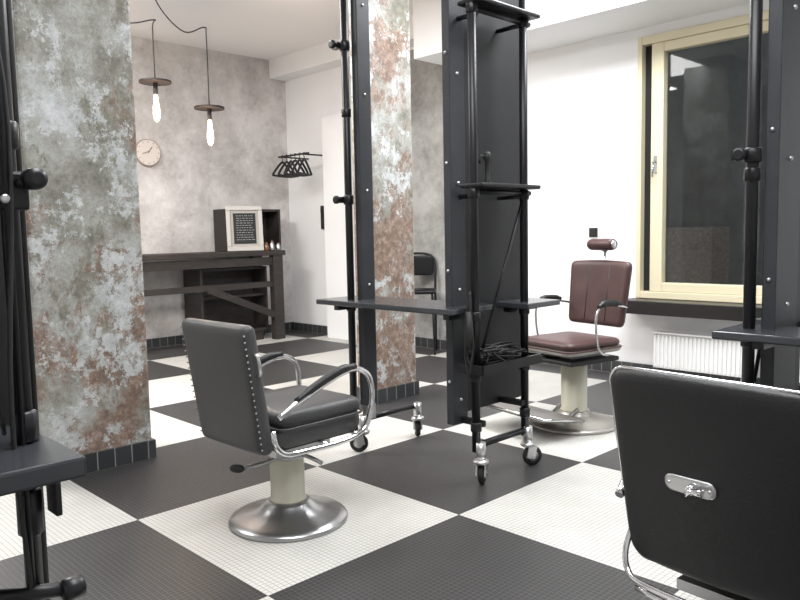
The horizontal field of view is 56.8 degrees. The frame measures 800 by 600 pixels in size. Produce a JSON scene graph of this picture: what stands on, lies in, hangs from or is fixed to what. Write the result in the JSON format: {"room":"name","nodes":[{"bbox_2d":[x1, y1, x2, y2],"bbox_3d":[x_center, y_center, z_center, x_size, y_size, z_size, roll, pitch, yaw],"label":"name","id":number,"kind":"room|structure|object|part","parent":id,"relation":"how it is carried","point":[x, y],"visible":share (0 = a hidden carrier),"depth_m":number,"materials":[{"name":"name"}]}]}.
{"room":"salon","nodes":[
{"label":"salon","id":0,"kind":"room"},
{"bbox_2d":[131,36,292,338],"bbox_3d":[-4.844,-1.042,7.030,9.050,3.600,0.300,-6,7,-44],"label":"wall","id":1,"kind":"structure","parent":0,"point":[192,178],"depth_m":9.10,"materials":[{"name":"concrete"}]},
{"bbox_2d":[136,139,160,165],"bbox_3d":[-2.934,-1.715,8.610,0.310,0.310,0.042,-6,7,-44],"label":"wall clock","id":2,"kind":"object","parent":1,"relation":"attached to","point":[148,151],"visible":0.91,"depth_m":8.59,"materials":[{"name":"beige"}]},
{"bbox_2d":[146,322,291,348],"bbox_3d":[-4.696,0.704,7.072,9.050,0.110,0.024,-6,7,-44],"label":"baseboard","id":3,"kind":"structure","parent":1,"relation":"attached to","point":[171,340],"depth_m":8.94,"materials":[{"name":"black tile"}]},
{"bbox_2d":[129,0,412,59],"bbox_3d":[-0.818,-2.641,2.732,9.850,0.200,12.100,-6,7,-44],"label":"ceiling","id":4,"kind":"structure","parent":0,"point":[261,29],"depth_m":8.04,"materials":[{"name":"white paint"}]},
{"bbox_2d":[130,19,171,121],"bbox_3d":[-2.405,-2.200,6.340,0.894,1.274,0.296,-6,7,-44],"label":"pendant lamp","id":5,"kind":"object","parent":4,"relation":"hanging from","point":[155,82],"visible":0.92,"depth_m":6.56,"materials":[{"name":"white glass"}]},
{"bbox_3d":[-2.501,-2.384,6.349,0.795,0.904,0.102,-5,6,-36],"label":"cord","id":6,"kind":"part","parent":5,"relation":"part of","materials":[{"name":"black rubber"}]},
{"bbox_3d":[-2.175,-1.937,6.574,0.280,0.020,0.280,-6,7,-44],"label":"lamp shade","id":7,"kind":"part","parent":5,"relation":"part of","materials":[{"name":"brown metal"}]},
{"bbox_2d":[153,83,157,93],"bbox_3d":[-2.174,-1.895,6.578,0.040,0.134,0.040,-6,7,-44],"label":"socket","id":8,"kind":"object","parent":5,"relation":"attached to","point":[155,85],"depth_m":6.56,"materials":[{"name":"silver metal"}]},
{"bbox_3d":[-2.171,-1.708,6.595,0.062,0.240,0.062,-6,7,-44],"label":"bulb","id":9,"kind":"part","parent":5,"relation":"part of","materials":[{"name":"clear glass"}]},
{"bbox_2d":[155,0,224,145],"bbox_3d":[-1.985,-2.157,6.746,0.795,1.446,0.280,-6,7,-44],"label":"pendant lamp","id":10,"kind":"object","parent":4,"relation":"hanging from","point":[209,108],"visible":1,"depth_m":6.93,"materials":[{"name":"white glass"}]},
{"bbox_3d":[-1.992,-2.333,6.643,0.035,1.077,0.674,3,6,36],"label":"cord","id":11,"kind":"part","parent":10,"relation":"part of","materials":[{"name":"black rubber"}]},
{"bbox_2d":[207,109,211,119],"bbox_3d":[-1.793,-1.762,6.963,0.040,0.134,0.040,-6,7,-44],"label":"socket","id":12,"kind":"object","parent":10,"relation":"attached to","point":[209,111],"depth_m":6.95,"materials":[{"name":"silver metal"}]},
{"bbox_3d":[-1.794,-1.805,6.959,0.280,0.020,0.280,-6,7,-44],"label":"lamp shade","id":13,"kind":"part","parent":10,"relation":"part of","materials":[{"name":"brown metal"}]},
{"bbox_3d":[-1.789,-1.576,6.980,0.062,0.240,0.062,-6,7,-44],"label":"bulb","id":14,"kind":"part","parent":10,"relation":"part of","materials":[{"name":"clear glass"}]},
{"bbox_2d":[0,330,703,599],"bbox_3d":[-0.743,1.093,3.070,9.850,0.100,12.100,-6,7,-44],"label":"floor","id":15,"kind":"structure","parent":0,"point":[420,524],"depth_m":3.48,"materials":[{"name":"tile"}]},
{"bbox_2d":[0,0,86,599],"bbox_3d":[-1.217,-0.287,1.497,0.645,2.950,1.285,-6,7,-44],"label":"station","id":16,"kind":"object","parent":15,"relation":"on","point":[30,460],"visible":1,"depth_m":1.35,"materials":[{"name":"black metal"}]},
{"bbox_3d":[-0.711,-0.530,1.293,0.012,2.450,0.012,-6,7,-44],"label":"rod","id":17,"kind":"part","parent":16,"relation":"part of","materials":[{"name":"black metal"}]},
{"bbox_3d":[-0.715,-0.367,1.329,0.032,2.780,0.032,-6,7,-44],"label":"post","id":18,"kind":"part","parent":16,"relation":"part of","materials":[{"name":"black metal"}]},
{"bbox_3d":[-0.728,-0.537,1.374,0.014,2.450,0.014,-6,7,-44],"label":"rod","id":19,"kind":"part","parent":16,"relation":"part of","materials":[{"name":"black metal"}]},
{"bbox_3d":[-0.673,-0.218,1.339,0.078,0.040,0.047,1,6,26],"label":"knob","id":20,"kind":"part","parent":16,"relation":"part of","materials":[{"name":"black metal"}]},
{"bbox_2d":[11,0,156,473],"bbox_3d":[-1.942,-0.848,4.246,0.650,3.600,0.650,-6,7,-44],"label":"concrete pillar","id":21,"kind":"structure","parent":15,"relation":"on","point":[73,58],"depth_m":4.06,"materials":[{"name":"paint"}]},
{"bbox_2d":[142,250,285,339],"bbox_3d":[-2.455,0.003,8.755,2.300,1.115,0.600,-6,7,-44],"label":"table","id":22,"kind":"object","parent":15,"relation":"on","point":[234,291],"depth_m":9.08,"materials":[{"name":"brown wood"}]},
{"bbox_3d":[-2.289,-0.127,8.571,1.960,0.070,0.030,-6,7,-44],"label":"rail","id":23,"kind":"part","parent":22,"relation":"part of","materials":[{"name":"brown wood"}]},
{"bbox_2d":[142,250,285,260],"bbox_3d":[-2.465,-0.523,8.707,2.300,0.060,0.600,-6,7,-44],"label":"countertop","id":24,"kind":"structure","parent":22,"relation":"on","point":[219,254],"depth_m":8.60,"materials":[{"name":"brown wood"}]},
{"bbox_2d":[225,206,263,251],"bbox_3d":[-1.891,-0.872,9.013,0.440,0.550,0.077,-3,6,-22],"label":"chalkboard","id":25,"kind":"object","parent":22,"relation":"on","point":[244,224],"visible":1,"depth_m":9.00,"materials":[{"name":"white wood"}]},
{"bbox_2d":[213,209,280,250],"bbox_3d":[-1.941,-0.894,9.450,0.800,0.520,0.300,-6,7,-44],"label":"wooden crate","id":26,"kind":"object","parent":22,"relation":"on","point":[270,218],"visible":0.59,"depth_m":9.58,"materials":[{"name":"brown wood"}]},
{"bbox_2d":[264,242,268,250],"bbox_3d":[-1.650,-0.660,9.135,0.056,0.100,0.056,-6,7,-44],"label":"bottle","id":27,"kind":"object","parent":22,"relation":"on","point":[266,246],"visible":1,"depth_m":9.12,"materials":[{"name":"orange glass"}]},
{"bbox_2d":[270,241,273,249],"bbox_3d":[-1.593,-0.673,9.205,0.056,0.110,0.056,-6,7,-44],"label":"bottle","id":28,"kind":"object","parent":22,"relation":"on","point":[271,243],"visible":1,"depth_m":9.18,"materials":[{"name":"white plastic"}]},
{"bbox_3d":[-1.544,-0.038,9.311,0.140,1.060,0.100,-6,7,-44],"label":"leg","id":29,"kind":"part","parent":22,"relation":"part of","materials":[{"name":"brown wood"}]},
{"bbox_2d":[180,318,374,542],"bbox_3d":[-0.546,0.538,3.336,0.577,0.949,0.677,4,7,44],"label":"barber chair","id":30,"kind":"object","parent":15,"relation":"on","point":[285,425],"visible":1,"depth_m":3.19,"materials":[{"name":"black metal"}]},
{"bbox_3d":[-0.737,0.358,3.129,0.499,0.546,0.143,4,7,44],"label":"backrest","id":31,"kind":"part","parent":30,"relation":"part of","materials":[{"name":"grey leather"}]},
{"bbox_3d":[-0.724,0.749,3.291,0.084,0.035,0.062,4,7,44],"label":"lever knob","id":32,"kind":"part","parent":30,"relation":"part of","materials":[{"name":"black plastic"}]},
{"bbox_3d":[-0.562,0.259,2.926,0.036,0.103,0.027,4,7,44],"label":"handle","id":33,"kind":"part","parent":30,"relation":"part of","materials":[{"name":"silver metal"}]},
{"bbox_3d":[-0.618,0.728,3.300,0.157,0.050,0.028,-2,5,-14],"label":"pump lever","id":34,"kind":"part","parent":30,"relation":"part of","materials":[{"name":"silver metal"}]},
{"bbox_3d":[-0.701,0.328,3.549,0.037,0.129,0.336,4,7,44],"label":"armrest","id":35,"kind":"part","parent":30,"relation":"part of","materials":[{"name":"black leather"}]},
{"bbox_3d":[-0.698,0.448,3.552,0.039,0.339,0.570,4,7,44],"label":"arm frame","id":36,"kind":"part","parent":30,"relation":"part of","materials":[{"name":"silver metal"}]},
{"bbox_3d":[-0.408,0.711,3.326,0.137,0.059,0.032,1,6,22],"label":"tilt lever","id":37,"kind":"part","parent":30,"relation":"part of","materials":[{"name":"silver metal"}]},
{"bbox_2d":[264,385,359,427],"bbox_3d":[-0.493,0.482,3.386,0.480,0.080,0.470,4,7,44],"label":"seat cushion","id":38,"kind":"object","parent":30,"relation":"on","point":[325,408],"depth_m":3.26,"materials":[{"name":"grey leather"}]},
{"bbox_3d":[-0.499,0.555,3.385,0.470,0.105,0.486,4,7,44],"label":"seat","id":39,"kind":"part","parent":30,"relation":"part of","materials":[{"name":"grey leather"}]},
{"bbox_3d":[-0.498,0.592,3.389,0.440,0.030,0.440,4,7,44],"label":"seat frame","id":40,"kind":"part","parent":30,"relation":"part of","materials":[{"name":"silver metal"}]},
{"bbox_3d":[-0.322,0.474,3.183,0.039,0.339,0.570,4,7,44],"label":"arm frame","id":41,"kind":"part","parent":30,"relation":"part of","materials":[{"name":"silver metal"}]},
{"bbox_3d":[-0.316,0.354,3.172,0.037,0.129,0.336,4,7,44],"label":"armrest","id":42,"kind":"part","parent":30,"relation":"part of","materials":[{"name":"black leather"}]},
{"bbox_2d":[348,0,418,403],"bbox_3d":[-0.133,-1.018,5.728,0.490,3.600,0.230,-6,7,-44],"label":"concrete pillar","id":43,"kind":"structure","parent":15,"relation":"on","point":[389,30],"depth_m":5.68,"materials":[{"name":"paint"}]},
{"bbox_2d":[414,252,436,354],"bbox_3d":[0.198,0.030,8.022,0.418,1.088,0.407,-1,5,2],"label":"bistro chair","id":44,"kind":"object","parent":15,"relation":"on","point":[423,262],"visible":0.61,"depth_m":8.15,"materials":[{"name":"black metal"}]},
{"bbox_3d":[0.194,-0.382,8.169,0.350,0.220,0.016,-1,5,2],"label":"backrest","id":45,"kind":"part","parent":44,"relation":"part of","materials":[{"name":"black leather"}]},
{"bbox_3d":[0.195,-0.095,7.999,0.400,0.050,0.340,-1,5,2],"label":"seat","id":46,"kind":"part","parent":44,"relation":"part of","materials":[{"name":"black leather"}]},
{"bbox_3d":[0.357,0.260,7.866,0.023,0.652,0.067,-4,6,-25],"label":"leg","id":47,"kind":"part","parent":44,"relation":"part of","materials":[{"name":"black metal"}]},
{"bbox_2d":[316,0,559,483],"bbox_3d":[0.182,-0.561,4.222,0.770,2.950,1.210,-6,7,-44],"label":"station","id":48,"kind":"object","parent":15,"relation":"on","point":[484,42],"visible":0.92,"depth_m":4.00,"materials":[{"name":"black metal"}]},
{"bbox_3d":[-0.303,-0.647,4.335,0.044,2.780,0.044,-6,7,-44],"label":"post","id":49,"kind":"part","parent":48,"relation":"part of","materials":[{"name":"black metal"}]},
{"bbox_2d":[464,291,474,374],"bbox_3d":[0.342,0.171,3.725,0.050,0.427,0.067,-6,7,-44],"label":"cable","id":50,"kind":"object","parent":48,"relation":"hanging from","point":[468,328],"visible":1,"depth_m":3.71,"materials":[{"name":"black rubber"}]},
{"bbox_3d":[0.366,-0.603,3.691,0.044,2.780,0.044,-6,7,-44],"label":"post","id":51,"kind":"part","parent":48,"relation":"part of","materials":[{"name":"black metal"}]},
{"bbox_2d":[479,152,490,182],"bbox_3d":[0.427,-0.670,3.746,0.085,0.160,0.040,-6,7,-44],"label":"hair clipper","id":52,"kind":"object","parent":48,"relation":"on","point":[486,156],"visible":0.84,"depth_m":3.75,"materials":[{"name":"black plastic"}]},
{"bbox_2d":[463,341,527,365],"bbox_3d":[0.517,0.283,3.897,0.436,0.111,0.146,-6,7,-44],"label":"cable","id":53,"kind":"object","parent":48,"relation":"on","point":[501,353],"visible":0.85,"depth_m":3.86,"materials":[{"name":"black rubber"}]},
{"bbox_2d":[457,0,539,20],"bbox_3d":[0.510,-1.476,3.771,0.500,0.022,0.150,-6,7,-44],"label":"shelf","id":54,"kind":"object","parent":48,"relation":"attached to","point":[496,7],"depth_m":3.72,"materials":[{"name":"black metal"}]},
{"bbox_2d":[458,352,541,376],"bbox_3d":[0.535,0.333,3.924,0.512,0.052,0.172,-6,7,-44],"label":"tray","id":55,"kind":"object","parent":48,"relation":"on","point":[526,359],"depth_m":3.80,"materials":[{"name":"black metal"}]},
{"bbox_2d":[460,182,540,190],"bbox_3d":[0.527,-0.590,3.851,0.500,0.022,0.150,-6,7,-44],"label":"shelf","id":56,"kind":"object","parent":48,"relation":"attached to","point":[473,186],"depth_m":3.76,"materials":[{"name":"black metal"}]},
{"bbox_3d":[0.666,-0.635,3.984,0.044,2.780,0.044,-6,7,-44],"label":"post","id":57,"kind":"part","parent":48,"relation":"part of","materials":[{"name":"black metal"}]},
{"bbox_2d":[486,238,631,435],"bbox_3d":[1.047,0.221,4.890,0.837,1.236,0.663,-4,6,-32],"label":"barber chair","id":58,"kind":"object","parent":15,"relation":"on","point":[599,289],"visible":0.94,"depth_m":4.87,"materials":[{"name":"red leather"}]},
{"bbox_3d":[1.039,-0.009,5.151,0.213,0.056,0.044,-4,6,-32],"label":"armrest","id":59,"kind":"part","parent":58,"relation":"part of","materials":[{"name":"black leather"}]},
{"bbox_3d":[1.072,0.158,5.170,0.319,0.346,0.045,-4,6,-32],"label":"arm frame","id":60,"kind":"part","parent":58,"relation":"part of","materials":[{"name":"silver metal"}]},
{"bbox_2d":[528,331,619,351],"bbox_3d":[1.126,0.272,4.906,0.490,0.060,0.480,-4,6,-32],"label":"seat cushion","id":61,"kind":"object","parent":58,"relation":"on","point":[567,341],"depth_m":4.77,"materials":[{"name":"red leather"}]},
{"bbox_3d":[1.135,0.313,4.916,0.506,0.045,0.470,-4,6,-32],"label":"seat","id":62,"kind":"part","parent":58,"relation":"part of","materials":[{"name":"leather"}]},
{"bbox_3d":[1.137,0.381,4.922,0.440,0.030,0.440,-4,6,-32],"label":"seat frame","id":63,"kind":"part","parent":58,"relation":"part of","materials":[{"name":"silver metal"}]},
{"bbox_3d":[1.356,-0.051,5.028,0.124,0.438,0.521,-4,6,-32],"label":"backrest","id":64,"kind":"part","parent":58,"relation":"part of","materials":[{"name":"red leather"}]},
{"bbox_3d":[1.330,0.026,4.696,0.213,0.056,0.044,-4,6,-32],"label":"armrest","id":65,"kind":"part","parent":58,"relation":"part of","materials":[{"name":"black leather"}]},
{"bbox_3d":[1.349,0.192,4.736,0.319,0.345,0.045,-4,6,-32],"label":"arm frame","id":66,"kind":"part","parent":58,"relation":"part of","materials":[{"name":"silver metal"}]},
{"bbox_2d":[609,365,799,599],"bbox_3d":[0.945,0.634,1.987,0.606,0.941,0.587,-5,7,-39],"label":"barber chair","id":67,"kind":"object","parent":15,"relation":"on","point":[709,485],"visible":1,"depth_m":1.78,"materials":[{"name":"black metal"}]},
{"bbox_3d":[0.803,0.532,2.206,0.534,0.354,0.048,-5,7,-39],"label":"arm frame","id":68,"kind":"part","parent":67,"relation":"part of","materials":[{"name":"silver metal"}]},
{"bbox_3d":[0.751,0.788,1.839,0.026,0.026,0.381,-5,7,-39],"label":"rail","id":69,"kind":"part","parent":67,"relation":"part of","materials":[{"name":"silver metal"}]},
{"bbox_3d":[0.770,0.689,1.847,0.092,0.162,0.492,-5,7,-39],"label":"rail","id":70,"kind":"part","parent":67,"relation":"part of","materials":[{"name":"silver metal"}]},
{"bbox_3d":[0.714,0.459,1.822,0.012,0.044,0.136,-5,7,-39],"label":"latch plate","id":71,"kind":"part","parent":67,"relation":"part of","materials":[{"name":"silver metal"}]},
{"bbox_3d":[0.709,0.469,1.793,0.022,0.032,0.051,-5,7,-39],"label":"latch handle","id":72,"kind":"part","parent":67,"relation":"part of","materials":[{"name":"silver metal"}]},
{"bbox_2d":[712,0,799,390],"bbox_3d":[1.829,-0.443,2.550,0.770,2.950,1.210,-6,7,-44],"label":"station","id":73,"kind":"object","parent":15,"relation":"on","point":[775,335],"visible":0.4,"depth_m":2.74,"materials":[{"name":"black metal"}]},
{"bbox_3d":[1.306,-0.535,2.738,0.044,2.780,0.044,-6,7,-44],"label":"post","id":74,"kind":"part","parent":73,"relation":"part of","materials":[{"name":"black metal"}]},
{"bbox_2d":[350,50,445,339],"bbox_3d":[0.095,-1.128,8.446,0.020,3.320,1.900,-6,7,-44],"label":"wall","id":75,"kind":"structure","parent":0,"point":[425,77],"depth_m":8.19,"materials":[{"name":"grey paint"}]},
{"bbox_2d":[413,0,763,64],"bbox_3d":[3.254,-2.488,4.574,0.700,0.600,8.200,-6,7,-44],"label":"ceiling","id":76,"kind":"structure","parent":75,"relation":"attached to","point":[560,22],"depth_m":6.17,"materials":[{"name":"white paint"}]},
{"bbox_2d":[285,0,799,381],"bbox_3d":[2.449,-1.118,6.268,0.300,3.600,11.600,-6,7,-44],"label":"wall","id":77,"kind":"structure","parent":0,"point":[582,96],"depth_m":6.95,"materials":[{"name":"white paint"}]},
{"bbox_2d":[278,152,321,159],"bbox_3d":[-1.169,-1.817,9.345,0.462,0.024,0.620,-6,7,-44],"label":"rail","id":78,"kind":"object","parent":77,"relation":"attached to","point":[305,153],"visible":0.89,"depth_m":9.24,"materials":[{"name":"black metal"}]},
{"bbox_2d":[272,155,290,177],"bbox_3d":[-1.484,-1.691,9.367,0.028,0.283,0.439,2,6,28],"label":"hanger","id":79,"kind":"object","parent":78,"relation":"hanging from","point":[282,162],"visible":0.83,"depth_m":9.29,"materials":[{"name":"black plastic"}]},
{"bbox_2d":[278,154,295,177],"bbox_3d":[-1.421,-1.687,9.303,0.028,0.283,0.439,1,6,21],"label":"hanger","id":80,"kind":"object","parent":78,"relation":"hanging from","point":[286,161],"visible":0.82,"depth_m":9.22,"materials":[{"name":"black plastic"}]},
{"bbox_2d":[283,154,298,176],"bbox_3d":[-1.357,-1.682,9.239,0.028,0.283,0.439,0,5,16],"label":"hanger","id":81,"kind":"object","parent":78,"relation":"hanging from","point":[290,161],"visible":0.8,"depth_m":9.18,"materials":[{"name":"black plastic"}]},
{"bbox_3d":[-1.325,-1.800,9.192,0.024,0.024,0.620,-6,7,-44],"label":"rail","id":82,"kind":"part","parent":78,"relation":"part of","materials":[{"name":"black metal"}]},
{"bbox_2d":[285,153,305,176],"bbox_3d":[-1.294,-1.678,9.175,0.028,0.283,0.439,2,6,28],"label":"hanger","id":83,"kind":"object","parent":78,"relation":"hanging from","point":[295,160],"visible":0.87,"depth_m":9.12,"materials":[{"name":"black plastic"}]},
{"bbox_2d":[291,152,308,175],"bbox_3d":[-1.231,-1.673,9.111,0.028,0.283,0.439,1,6,21],"label":"hanger","id":84,"kind":"object","parent":78,"relation":"hanging from","point":[299,159],"visible":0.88,"depth_m":9.06,"materials":[{"name":"black plastic"}]},
{"bbox_2d":[297,152,311,175],"bbox_3d":[-1.168,-1.669,9.047,0.028,0.283,0.439,0,5,16],"label":"hanger","id":85,"kind":"object","parent":78,"relation":"hanging from","point":[304,159],"visible":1,"depth_m":9.03,"materials":[{"name":"black plastic"}]},
{"bbox_2d":[320,206,324,228],"bbox_3d":[-1.003,-1.066,9.561,0.041,0.300,0.055,-6,7,-44],"label":"handset","id":86,"kind":"object","parent":77,"relation":"attached to","point":[321,207],"visible":0.93,"depth_m":9.54,"materials":[{"name":"black plastic"}]},
{"bbox_2d":[321,114,356,339],"bbox_3d":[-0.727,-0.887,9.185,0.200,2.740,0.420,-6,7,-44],"label":"door","id":87,"kind":"structure","parent":77,"relation":"attached to","point":[332,126],"depth_m":9.11,"materials":[{"name":"white wood"}]},
{"bbox_2d":[269,15,413,80],"bbox_3d":[-0.549,-2.969,8.735,0.250,0.240,3.100,-6,7,-44],"label":"beam","id":88,"kind":"structure","parent":77,"relation":"attached to","point":[318,58],"depth_m":9.22,"materials":[{"name":"white paint"}]},
{"bbox_2d":[292,322,799,384],"bbox_3d":[2.460,0.641,6.193,0.024,0.110,11.240,-6,7,-44],"label":"baseboard","id":89,"kind":"structure","parent":77,"relation":"attached to","point":[609,366],"depth_m":6.81,"materials":[{"name":"black tile"}]},
{"bbox_2d":[589,228,597,236],"bbox_3d":[1.771,-0.620,6.788,0.018,0.085,0.085,-6,7,-44],"label":"light switch","id":90,"kind":"object","parent":77,"relation":"attached to","point":[593,232],"visible":1,"depth_m":6.78,"materials":[{"name":"black plastic"}]},
{"bbox_2d":[626,298,761,320],"bbox_3d":[2.501,0.076,6.045,0.360,0.115,1.370,-6,7,-44],"label":"windowsill","id":91,"kind":"structure","parent":77,"relation":"attached to","point":[644,306],"depth_m":5.98,"materials":[{"name":"black stone"}]},
{"bbox_2d":[636,10,768,303],"bbox_3d":[2.544,-1.101,6.004,0.214,2.230,1.290,-6,7,-44],"label":"window","id":92,"kind":"structure","parent":77,"relation":"in","point":[692,95],"depth_m":6.12,"materials":[{"name":"beige wood"}]},
{"bbox_3d":[2.159,-1.135,6.290,0.068,0.180,0.030,-6,7,-44],"label":"handle","id":93,"kind":"part","parent":92,"relation":"part of","materials":[{"name":"silver metal"}]},
{"bbox_3d":[2.609,-1.096,5.984,0.012,1.960,0.960,-6,7,-44],"label":"pane","id":94,"kind":"part","parent":92,"relation":"part of","materials":[{"name":"clear glass"}]},
{"bbox_2d":[652,330,757,377],"bbox_3d":[2.499,0.494,6.080,0.140,0.421,0.850,-6,7,-44],"label":"radiator","id":95,"kind":"object","parent":77,"relation":"attached to","point":[692,352],"visible":0.81,"depth_m":6.07,"materials":[{"name":"white metal"}]},
{"bbox_2d":[652,330,711,337],"bbox_3d":[2.480,0.292,6.047,0.100,0.012,0.850,-6,7,-44],"label":"grille","id":96,"kind":"object","parent":95,"relation":"attached to","point":[668,334],"depth_m":6.17,"materials":[{"name":"white metal"}]}
]}

